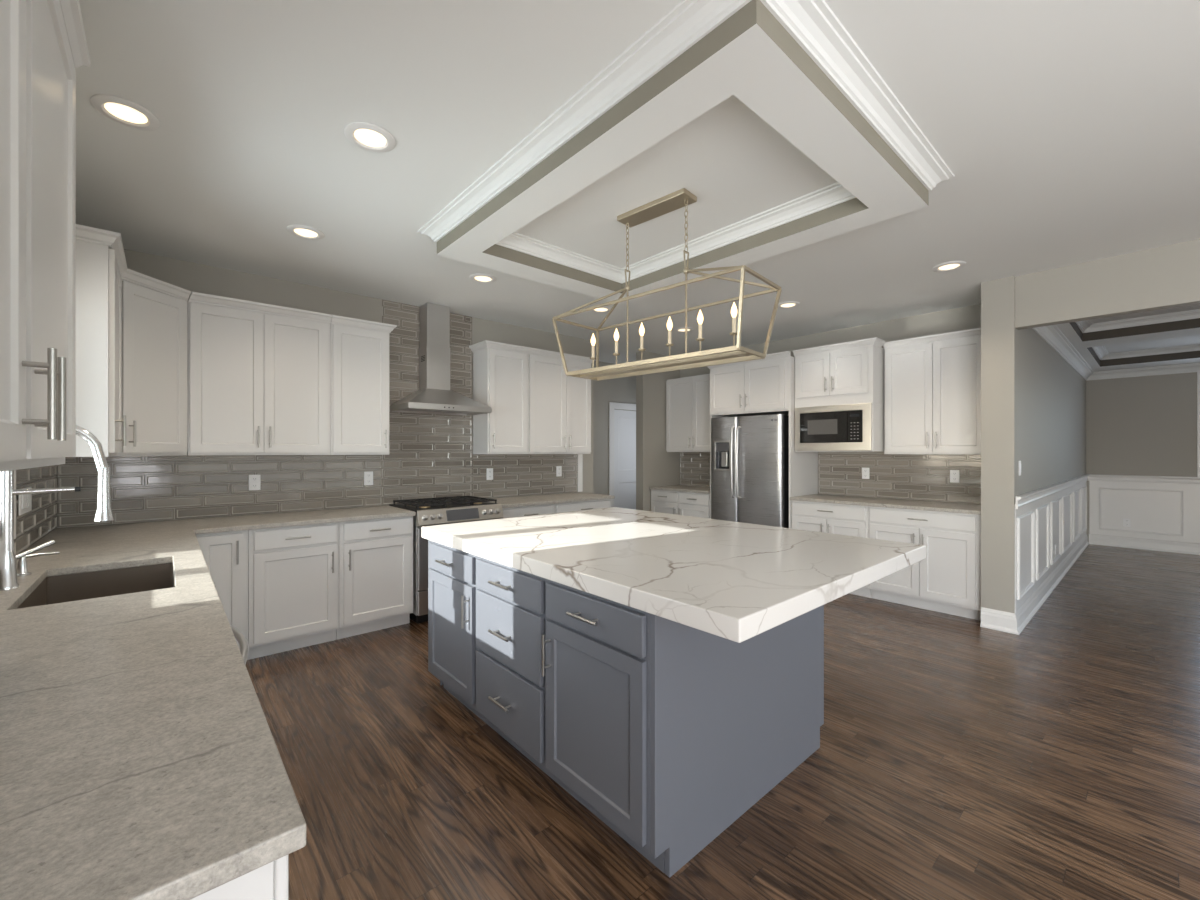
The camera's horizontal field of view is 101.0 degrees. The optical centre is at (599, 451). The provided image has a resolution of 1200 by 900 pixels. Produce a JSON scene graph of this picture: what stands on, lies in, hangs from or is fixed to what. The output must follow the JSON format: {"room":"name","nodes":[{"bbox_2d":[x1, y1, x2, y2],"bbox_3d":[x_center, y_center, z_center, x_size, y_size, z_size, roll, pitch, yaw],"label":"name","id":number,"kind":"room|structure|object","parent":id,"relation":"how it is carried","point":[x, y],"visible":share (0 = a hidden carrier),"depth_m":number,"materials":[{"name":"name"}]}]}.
{"room":"kitchen","nodes":[
{"label":"kitchen","id":0,"kind":"room"},
{"bbox_2d":[56,249,679,527],"bbox_3d":[-0.763,0.020,5.469,7.105,2.720,0.150,0,0,-41],"label":"wall","id":1,"kind":"structure","parent":0,"point":[191,276],"depth_m":4.99,"materials":[{"name":"beige paint"}]},
{"bbox_2d":[117,269,190,455],"bbox_3d":[-2.927,-0.510,3.037,0.636,1.070,0.629,0,0,-41],"label":"upper cabinet","id":2,"kind":"object","parent":1,"relation":"attached to","point":[154,311],"visible":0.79,"depth_m":3.01,"materials":[{"name":"white paint"}]},
{"bbox_2d":[187,292,331,454],"bbox_3d":[-2.467,-0.510,3.611,0.845,1.070,0.355,0,0,-41],"label":"upper cabinet","id":3,"kind":"object","parent":1,"relation":"attached to","point":[259,374],"visible":0.98,"depth_m":3.47,"materials":[{"name":"white paint"}]},
{"bbox_2d":[57,299,577,527],"bbox_3d":[-1.813,-0.432,4.433,4.135,1.811,0.007,0,0,-41],"label":"tile backsplash","id":4,"kind":"structure","parent":1,"relation":"attached to","point":[430,455],"depth_m":4.23,"materials":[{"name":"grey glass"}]},
{"bbox_2d":[249,475,260,490],"bbox_3d":[-2.602,0.232,3.724,0.074,0.118,0.009,0,0,-41],"label":"wall outlet","id":5,"kind":"object","parent":4,"relation":"attached to","point":[254,480],"visible":1,"depth_m":3.72,"materials":[{"name":"white plastic"}]},
{"bbox_2d":[364,471,372,484],"bbox_3d":[-1.994,0.230,4.261,0.074,0.118,0.009,0,0,-41],"label":"wall outlet","id":6,"kind":"object","parent":4,"relation":"attached to","point":[368,476],"visible":1,"depth_m":4.26,"materials":[{"name":"white plastic"}]},
{"bbox_2d":[487,468,492,479],"bbox_3d":[-1.120,0.228,5.032,0.074,0.118,0.009,0,0,-41],"label":"wall outlet","id":7,"kind":"object","parent":4,"relation":"attached to","point":[489,470],"visible":1,"depth_m":5.03,"materials":[{"name":"white plastic"}]},
{"bbox_2d":[556,466,561,475],"bbox_3d":[-0.464,0.222,5.611,0.074,0.118,0.009,0,0,-41],"label":"wall outlet","id":8,"kind":"object","parent":4,"relation":"attached to","point":[558,468],"visible":1,"depth_m":5.61,"materials":[{"name":"white plastic"}]},
{"bbox_2d":[331,315,396,454],"bbox_3d":[-1.968,-0.510,4.051,0.481,1.070,0.355,0,0,-41],"label":"upper cabinet","id":9,"kind":"object","parent":1,"relation":"attached to","point":[359,348],"visible":0.94,"depth_m":3.93,"materials":[{"name":"white paint"}]},
{"bbox_2d":[389,302,491,415],"bbox_3d":[-1.427,-0.846,4.447,0.757,0.982,0.474,0,0,-41],"label":"range hood","id":10,"kind":"object","parent":1,"relation":"attached to","point":[434,395],"visible":1,"depth_m":4.46,"materials":[{"name":"silver metal"}]},
{"bbox_2d":[469,340,529,453],"bbox_3d":[-0.992,-0.510,4.913,0.494,1.070,0.355,0,0,-41],"label":"upper cabinet","id":11,"kind":"object","parent":1,"relation":"attached to","point":[500,370],"visible":1,"depth_m":4.81,"materials":[{"name":"white paint"}]},
{"bbox_2d":[528,347,591,453],"bbox_3d":[-0.477,-0.510,5.367,0.874,1.070,0.355,0,0,-41],"label":"upper cabinet","id":12,"kind":"object","parent":1,"relation":"attached to","point":[559,404],"visible":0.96,"depth_m":5.21,"materials":[{"name":"white paint"}]},
{"bbox_2d":[577,454,582,491],"bbox_3d":[-0.235,0.249,5.823,0.066,0.443,0.018,0,0,-41],"label":"trim","id":13,"kind":"structure","parent":1,"relation":"attached to","point":[580,456],"depth_m":5.82,"materials":[{"name":"white paint"}]},
{"bbox_2d":[593,360,635,494],"bbox_3d":[0.208,0.020,7.600,2.830,2.720,0.120,0,0,-41],"label":"wall","id":14,"kind":"structure","parent":0,"point":[620,390],"depth_m":7.40,"materials":[{"name":"beige paint"}]},
{"bbox_2d":[609,402,635,509],"bbox_3d":[0.511,0.315,7.784,1.010,2.131,0.105,0,0,-41],"label":"door","id":15,"kind":"structure","parent":14,"relation":"in","point":[622,423],"depth_m":7.68,"materials":[{"name":"white paint"}]},
{"bbox_2d":[75,0,1199,363],"bbox_3d":[2.979,-1.415,4.097,11.210,0.150,9.200,0,0,-41],"label":"ceiling","id":16,"kind":"structure","parent":0,"point":[1067,131],"depth_m":2.22,"materials":[{"name":"white paint"}]},
{"bbox_2d":[90,94,159,129],"bbox_3d":[-1.869,-1.334,1.951,0.200,0.010,0.200,0,0,-41],"label":"recessed light","id":17,"kind":"object","parent":16,"relation":"in","point":[123,111],"visible":1,"depth_m":1.94,"materials":[{"name":"white paint"}]},
{"bbox_2d":[287,225,324,239],"bbox_3d":[-1.793,-1.334,3.015,0.200,0.010,0.200,0,0,-41],"label":"recessed light","id":18,"kind":"object","parent":16,"relation":"in","point":[301,231],"visible":1,"depth_m":3.01,"materials":[{"name":"beige"}]},
{"bbox_2d":[344,122,395,152],"bbox_3d":[-0.978,-1.334,2.106,0.200,0.010,0.200,0,0,-41],"label":"recessed light","id":19,"kind":"object","parent":16,"relation":"in","point":[367,136],"visible":1,"depth_m":2.10,"materials":[{"name":"beige"}]},
{"bbox_2d":[470,273,495,282],"bbox_3d":[-0.903,-1.334,3.814,0.200,0.010,0.200,0,0,-41],"label":"recessed light","id":20,"kind":"object","parent":16,"relation":"in","point":[480,278],"visible":1,"depth_m":3.81,"materials":[{"name":"beige"}]},
{"bbox_2d":[591,306,610,312],"bbox_3d":[0.009,-1.334,4.644,0.200,0.010,0.200,0,0,-41],"label":"recessed light","id":21,"kind":"object","parent":16,"relation":"in","point":[604,309],"visible":0.75,"depth_m":4.64,"materials":[{"name":"beige"}]},
{"bbox_2d":[552,188,781,380],"bbox_3d":[0.303,-0.898,2.703,1.238,0.882,0.404,0,0,43],"label":"linear chandelier","id":22,"kind":"object","parent":16,"relation":"hanging from","point":[681,198],"visible":1,"depth_m":2.62,"materials":[{"name":"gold metal"}]},
{"bbox_2d":[590,333,596,367],"bbox_3d":[-0.041,-0.600,3.019,0.044,0.244,0.044,0,0,-41],"label":"candle holder","id":23,"kind":"object","parent":22,"relation":"on","point":[593,340],"depth_m":3.01,"materials":[{"name":"beige"}]},
{"bbox_2d":[613,328,619,363],"bbox_3d":[0.096,-0.600,2.893,0.044,0.244,0.044,0,0,-41],"label":"candle holder","id":24,"kind":"object","parent":22,"relation":"on","point":[616,335],"depth_m":2.88,"materials":[{"name":"beige"}]},
{"bbox_2d":[638,323,645,359],"bbox_3d":[0.234,-0.600,2.766,0.044,0.244,0.044,0,0,-41],"label":"candle holder","id":25,"kind":"object","parent":22,"relation":"on","point":[641,330],"depth_m":2.76,"materials":[{"name":"beige"}]},
{"bbox_2d":[580,351,750,377],"bbox_3d":[0.303,-0.469,2.703,1.100,0.018,0.064,0,0,43],"label":"tray","id":26,"kind":"object","parent":22,"relation":"on","point":[733,354],"depth_m":2.61,"materials":[{"name":"metal"}]},
{"bbox_2d":[666,316,673,355],"bbox_3d":[0.372,-0.600,2.640,0.044,0.244,0.044,0,0,-41],"label":"candle holder","id":27,"kind":"object","parent":22,"relation":"on","point":[669,323],"depth_m":2.63,"materials":[{"name":"beige"}]},
{"bbox_2d":[696,310,704,350],"bbox_3d":[0.510,-0.600,2.513,0.044,0.244,0.044,0,0,-41],"label":"candle holder","id":28,"kind":"object","parent":22,"relation":"on","point":[700,317],"depth_m":2.51,"materials":[{"name":"beige"}]},
{"bbox_2d":[729,302,736,345],"bbox_3d":[0.647,-0.600,2.387,0.044,0.244,0.044,0,0,-41],"label":"candle holder","id":29,"kind":"object","parent":22,"relation":"on","point":[733,310],"depth_m":2.38,"materials":[{"name":"beige"}]},
{"bbox_2d":[675,327,692,331],"bbox_3d":[0.921,-1.334,5.422,0.200,0.010,0.200,0,0,-41],"label":"recessed light","id":30,"kind":"object","parent":16,"relation":"in","point":[682,329],"visible":0.87,"depth_m":5.40,"materials":[{"name":"beige"}]},
{"bbox_2d":[417,0,954,304],"bbox_3d":[0.304,-1.268,2.700,1.722,0.145,2.327,0,0,-41],"label":"trim","id":31,"kind":"structure","parent":16,"relation":"attached to","point":[794,64],"depth_m":1.96,"materials":[{"name":"white paint"}]},
{"bbox_2d":[778,301,799,307],"bbox_3d":[1.712,-1.334,4.501,0.200,0.010,0.200,0,0,-41],"label":"recessed light","id":32,"kind":"object","parent":16,"relation":"in","point":[790,304],"visible":0.95,"depth_m":4.49,"materials":[{"name":"beige"}]},
{"bbox_2d":[932,261,965,271],"bbox_3d":[2.518,-1.334,3.568,0.200,0.010,0.200,0,0,-41],"label":"recessed light","id":33,"kind":"object","parent":16,"relation":"in","point":[953,265],"visible":1,"depth_m":3.56,"materials":[{"name":"beige"}]},
{"bbox_2d":[246,544,1199,899],"bbox_3d":[2.979,1.440,4.030,11.600,0.120,9.500,0,0,-41],"label":"floor","id":34,"kind":"structure","parent":0,"point":[957,758],"depth_m":2.10,"materials":[{"name":"brown wood"}]},
{"bbox_2d":[195,530,247,649],"bbox_3d":[-2.566,0.943,3.331,0.262,0.874,0.660,0,0,-41],"label":"base cabinet","id":35,"kind":"object","parent":34,"relation":"on","point":[225,554],"visible":0.52,"depth_m":3.15,"materials":[{"name":"white paint"}]},
{"bbox_2d":[190,854,288,899],"bbox_3d":[-0.916,0.943,0.788,0.660,0.874,0.905,0,0,-41],"label":"base cabinet","id":36,"kind":"object","parent":34,"relation":"on","point":[270,881],"visible":0.1,"depth_m":0.62,"materials":[{"name":"white paint"}]},
{"bbox_2d":[0,505,414,899],"bbox_3d":[-1.367,0.489,2.293,1.994,0.030,3.808,0,0,-41],"label":"countertop","id":37,"kind":"structure","parent":36,"relation":"on","point":[140,759],"depth_m":0.83,"materials":[{"name":"grey stone"}]},
{"bbox_2d":[17,552,58,576],"bbox_3d":[-2.196,0.435,1.926,0.047,0.078,0.122,0,0,22],"label":"soap dispenser","id":38,"kind":"object","parent":37,"relation":"on","point":[22,569],"visible":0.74,"depth_m":1.89,"materials":[{"name":"silver metal"}]},
{"bbox_2d":[0,425,114,590],"bbox_3d":[-1.988,0.182,1.819,0.294,0.582,0.154,0,0,-41],"label":"kitchen faucet","id":39,"kind":"object","parent":37,"relation":"on","point":[104,512],"visible":0.77,"depth_m":1.72,"materials":[{"name":"silver metal"}]},
{"bbox_2d":[17,563,174,608],"bbox_3d":[-1.857,0.605,1.862,0.447,0.200,0.744,0,0,-41],"label":"sink","id":40,"kind":"object","parent":37,"relation":"in","point":[96,584],"visible":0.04,"depth_m":2.09,"materials":[{"name":"brown"}]},
{"bbox_2d":[230,625,248,664],"bbox_3d":[-1.393,0.946,1.378,0.671,0.868,0.596,0,0,-41],"label":"dishwasher","id":41,"kind":"object","parent":34,"relation":"on","point":[244,648],"visible":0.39,"depth_m":1.57,"materials":[{"name":"silver plastic"}]},
{"bbox_2d":[247,522,338,659],"bbox_3d":[-2.265,0.943,3.596,0.535,0.874,0.660,0,0,-41],"label":"base cabinet","id":42,"kind":"object","parent":34,"relation":"on","point":[293,571],"visible":0.88,"depth_m":3.37,"materials":[{"name":"white paint"}]},
{"bbox_2d":[336,516,412,639],"bbox_3d":[-1.863,0.943,3.951,0.535,0.874,0.660,0,0,-41],"label":"base cabinet","id":43,"kind":"object","parent":34,"relation":"on","point":[376,555],"visible":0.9,"depth_m":3.73,"materials":[{"name":"white paint"}]},
{"bbox_2d":[389,496,503,622],"bbox_3d":[-1.345,0.904,4.358,0.756,0.951,0.730,0,0,-41],"label":"gas range","id":44,"kind":"object","parent":34,"relation":"on","point":[455,509],"visible":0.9,"depth_m":4.02,"materials":[{"name":"silver metal"}]},
{"bbox_2d":[389,501,496,512],"bbox_3d":[-1.375,0.475,4.393,0.756,0.018,0.637,0,0,-41],"label":"cooktop","id":45,"kind":"object","parent":44,"relation":"in","point":[480,506],"depth_m":4.19,"materials":[{"name":"black metal"}]},
{"bbox_2d":[500,504,553,518],"bbox_3d":[-0.853,0.943,4.843,0.600,0.874,0.660,0,0,-41],"label":"base cabinet","id":46,"kind":"object","parent":34,"relation":"on","point":[510,512],"visible":0.13,"depth_m":4.61,"materials":[{"name":"white paint"}]},
{"bbox_2d":[554,499,610,512],"bbox_3d":[-0.345,0.943,5.291,0.750,0.874,0.660,0,0,-41],"label":"base cabinet","id":47,"kind":"object","parent":34,"relation":"on","point":[605,503],"visible":0.14,"depth_m":5.04,"materials":[{"name":"white paint"}]},
{"bbox_2d":[489,492,614,507],"bbox_3d":[-0.571,0.489,5.106,1.378,0.030,0.643,0,0,-41],"label":"countertop","id":48,"kind":"structure","parent":47,"relation":"on","point":[530,500],"depth_m":5.00,"materials":[{"name":"grey stone"}]},
{"bbox_2d":[428,540,823,877],"bbox_3d":[0.004,0.943,2.590,1.239,0.874,1.778,0,0,-41],"label":"kitchen island","id":49,"kind":"object","parent":34,"relation":"on","point":[667,731],"visible":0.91,"depth_m":1.86,"materials":[{"name":"grey paint"}]},
{"bbox_2d":[422,507,925,642],"bbox_3d":[0.244,0.472,2.615,1.562,0.064,2.138,0,0,-41],"label":"island countertop","id":50,"kind":"structure","parent":49,"relation":"on","point":[738,582],"depth_m":2.02,"materials":[{"name":"white stone"}]},
{"bbox_2d":[651,489,709,518],"bbox_3d":[1.217,0.943,6.491,0.675,0.874,0.968,0,0,-41],"label":"base cabinet","id":51,"kind":"object","parent":34,"relation":"on","point":[692,504],"visible":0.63,"depth_m":6.25,"materials":[{"name":"white paint"}]},
{"bbox_2d":[649,485,709,493],"bbox_3d":[1.226,0.489,6.502,0.653,0.030,0.970,0,0,-41],"label":"countertop","id":52,"kind":"structure","parent":51,"relation":"on","point":[682,488],"depth_m":6.38,"materials":[{"name":"grey stone"}]},
{"bbox_2d":[711,414,788,527],"bbox_3d":[1.831,0.492,5.728,0.734,1.775,0.899,0,0,-41],"label":"refrigerator","id":53,"kind":"object","parent":34,"relation":"on","point":[750,454],"visible":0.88,"depth_m":5.45,"materials":[{"name":"silver metal"}]},
{"bbox_2d":[707,351,817,528],"bbox_3d":[1.857,0.165,5.760,0.688,2.430,1.059,0,0,-41],"label":"tall cabinet","id":54,"kind":"object","parent":34,"relation":"on","point":[766,386],"visible":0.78,"depth_m":5.42,"materials":[{"name":"white paint"}]},
{"bbox_2d":[791,500,870,597],"bbox_3d":[2.461,0.943,5.081,0.675,0.874,0.752,0,0,-41],"label":"base cabinet","id":55,"kind":"object","parent":34,"relation":"on","point":[841,519],"visible":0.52,"depth_m":4.84,"materials":[{"name":"white paint"}]},
{"bbox_2d":[868,506,980,620],"bbox_3d":[2.995,0.943,4.476,0.675,0.874,0.858,0,0,-41],"label":"base cabinet","id":56,"kind":"object","parent":34,"relation":"on","point":[948,580],"visible":0.81,"depth_m":4.21,"materials":[{"name":"white paint"}]},
{"bbox_2d":[790,494,980,514],"bbox_3d":[2.756,0.489,4.768,0.653,0.030,1.614,0,0,-41],"label":"countertop","id":57,"kind":"structure","parent":56,"relation":"on","point":[954,507],"depth_m":4.61,"materials":[{"name":"grey stone"}]},
{"bbox_2d":[680,304,980,503],"bbox_3d":[2.389,0.020,5.771,0.120,2.720,3.610,0,0,-41],"label":"wall","id":58,"kind":"structure","parent":0,"point":[968,317],"depth_m":5.05,"materials":[{"name":"beige paint"}]},
{"bbox_2d":[666,374,709,451],"bbox_3d":[1.337,-0.497,6.595,0.363,1.005,0.962,0,0,-41],"label":"upper cabinet","id":59,"kind":"object","parent":58,"relation":"attached to","point":[687,398],"visible":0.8,"depth_m":6.58,"materials":[{"name":"white paint"}]},
{"bbox_2d":[680,452,709,486],"bbox_3d":[1.466,0.240,6.714,0.007,0.465,0.966,0,0,-41],"label":"tile backsplash","id":60,"kind":"structure","parent":58,"relation":"attached to","point":[694,466],"depth_m":6.87,"materials":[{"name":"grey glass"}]},
{"bbox_2d":[793,337,884,451],"bbox_3d":[2.510,-0.531,5.081,0.608,1.061,0.813,0,0,-41],"label":"upper cabinet","id":61,"kind":"object","parent":58,"relation":"attached to","point":[851,372],"visible":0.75,"depth_m":4.82,"materials":[{"name":"white paint"}]},
{"bbox_2d":[795,403,871,450],"bbox_3d":[2.472,-0.234,5.075,0.476,0.449,0.747,0,0,-41],"label":"microwave","id":62,"kind":"object","parent":61,"relation":"in","point":[848,427],"visible":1,"depth_m":4.89,"materials":[{"name":"black plastic"}]},
{"bbox_2d":[818,454,980,503],"bbox_3d":[2.997,0.251,4.980,0.007,0.445,1.614,0,0,-41],"label":"tile backsplash","id":63,"kind":"structure","parent":58,"relation":"attached to","point":[898,476],"depth_m":4.95,"materials":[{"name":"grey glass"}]},
{"bbox_2d":[862,468,868,478],"bbox_3d":[2.793,0.227,5.197,0.009,0.118,0.074,0,0,-41],"label":"wall outlet","id":64,"kind":"object","parent":63,"relation":"attached to","point":[865,471],"visible":1,"depth_m":5.20,"materials":[{"name":"white plastic"}]},
{"bbox_2d":[950,470,959,482],"bbox_3d":[3.309,0.230,4.612,0.009,0.118,0.074,0,0,-41],"label":"wall outlet","id":65,"kind":"object","parent":63,"relation":"attached to","point":[954,474],"visible":1,"depth_m":4.61,"materials":[{"name":"white plastic"}]},
{"bbox_2d":[883,328,980,454],"bbox_3d":[3.124,-0.514,4.570,0.363,1.078,0.826,0,0,-41],"label":"upper cabinet","id":66,"kind":"object","parent":58,"relation":"attached to","point":[932,383],"visible":0.87,"depth_m":4.47,"materials":[{"name":"white paint"}]},
{"bbox_2d":[981,276,1085,612],"bbox_3d":[5.203,0.020,5.710,5.640,2.720,0.205,0,0,-41],"label":"wall","id":67,"kind":"structure","parent":0,"point":[1033,402],"depth_m":3.90,"materials":[{"name":"beige paint"}]},
{"bbox_2d":[1019,461,1020,475],"bbox_3d":[3.311,0.130,3.896,0.074,0.118,0.010,0,0,-41],"label":"light switch","id":68,"kind":"object","parent":67,"relation":"attached to","point":[1019,461],"visible":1,"depth_m":3.88,"materials":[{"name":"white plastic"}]},
{"bbox_2d":[980,534,1088,634],"bbox_3d":[5.165,1.306,5.654,5.572,0.148,0.235,0,0,-41],"label":"baseboard","id":69,"kind":"structure","parent":67,"relation":"attached to","point":[1014,623],"depth_m":4.13,"materials":[{"name":"white paint"}]},
{"bbox_2d":[1015,474,1089,612],"bbox_3d":[5.246,0.785,5.584,5.524,0.890,0.040,0,0,-41],"label":"wainscoting","id":70,"kind":"structure","parent":67,"relation":"attached to","point":[1046,517],"depth_m":4.67,"materials":[{"name":"white paint"}]},
{"bbox_2d":[1032,309,1199,380],"bbox_3d":[6.654,-1.204,4.097,5.400,0.272,4.135,0,0,-41],"label":"ceiling","id":71,"kind":"structure","parent":67,"relation":"attached to","point":[1081,344],"depth_m":5.39,"materials":[{"name":"white paint"}]},
{"bbox_2d":[1015,239,1199,329],"bbox_3d":[4.589,0.020,2.273,0.110,2.720,4.135,0,0,-41],"label":"wall header","id":72,"kind":"structure","parent":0,"point":[1164,277],"depth_m":3.40,"materials":[{"name":"beige paint"}]},
{"bbox_2d":[1086,372,1198,543],"bbox_3d":[8.716,0.020,5.917,0.100,2.720,4.135,0,0,-41],"label":"wall","id":73,"kind":"structure","parent":0,"point":[1142,425],"depth_m":7.01,"materials":[{"name":"beige paint"}]},
{"bbox_2d":[1123,518,1130,526],"bbox_3d":[7.580,1.020,7.111,0.009,0.118,0.074,0,0,-41],"label":"wall outlet","id":74,"kind":"object","parent":73,"relation":"attached to","point":[1126,522],"visible":1,"depth_m":7.11,"materials":[{"name":"white plastic"}]},
{"bbox_2d":[1087,474,1199,543],"bbox_3d":[8.662,0.785,5.871,0.040,0.890,4.118,0,0,-41],"label":"wainscoting","id":75,"kind":"structure","parent":73,"relation":"attached to","point":[1167,508],"depth_m":6.97,"materials":[{"name":"white paint"}]},
{"bbox_2d":[1089,534,1199,554],"bbox_3d":[8.677,1.306,5.862,0.032,0.148,4.105,0,0,-41],"label":"baseboard","id":76,"kind":"structure","parent":73,"relation":"attached to","point":[1116,541],"depth_m":6.97,"materials":[{"name":"white paint"}]},
{"bbox_2d":[1197,370,1199,480],"bbox_3d":[8.627,-0.349,6.001,0.116,1.487,1.760,0,0,-41],"label":"window","id":77,"kind":"structure","parent":73,"relation":"in","point":[1198,371],"depth_m":6.62,"materials":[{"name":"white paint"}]},
{"bbox_3d":[-0.815,0.020,0.047,0.150,2.720,8.150,0,0,-41],"label":"wall","id":78,"kind":"structure","parent":0,"visible":0},
{"bbox_2d":[14,470,15,538],"bbox_3d":[-2.163,-0.274,1.605,0.147,1.317,1.390,0,0,-41],"label":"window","id":79,"kind":"structure","parent":78,"relation":"in","point":[14,470],"depth_m":2.16,"materials":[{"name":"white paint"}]},
{"bbox_2d":[14,465,56,554],"bbox_3d":[-2.116,0.251,1.645,0.007,0.445,3.766,0,0,-41],"label":"tile backsplash","id":80,"kind":"structure","parent":78,"relation":"attached to","point":[33,525],"depth_m":2.58,"materials":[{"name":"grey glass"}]},
{"bbox_2d":[18,486,31,515],"bbox_3d":[-2.715,0.230,2.338,0.010,0.120,0.260,0,0,-41],"label":"wall outlet","id":81,"kind":"object","parent":80,"relation":"attached to","point":[24,500],"visible":0.72,"depth_m":2.31,"materials":[{"name":"white plastic"}]},
{"bbox_2d":[0,0,90,471],"bbox_3d":[-1.143,-0.531,0.810,0.365,1.128,1.256,0,0,-41],"label":"upper cabinet","id":82,"kind":"object","parent":78,"relation":"attached to","point":[43,42],"visible":1,"depth_m":0.92,"materials":[{"name":"white paint"}]},
{"bbox_2d":[76,224,127,456],"bbox_3d":[-2.625,-0.510,2.489,0.365,1.070,0.625,0,0,-41],"label":"upper cabinet","id":83,"kind":"object","parent":78,"relation":"attached to","point":[101,263],"visible":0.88,"depth_m":2.35,"materials":[{"name":"white paint"}]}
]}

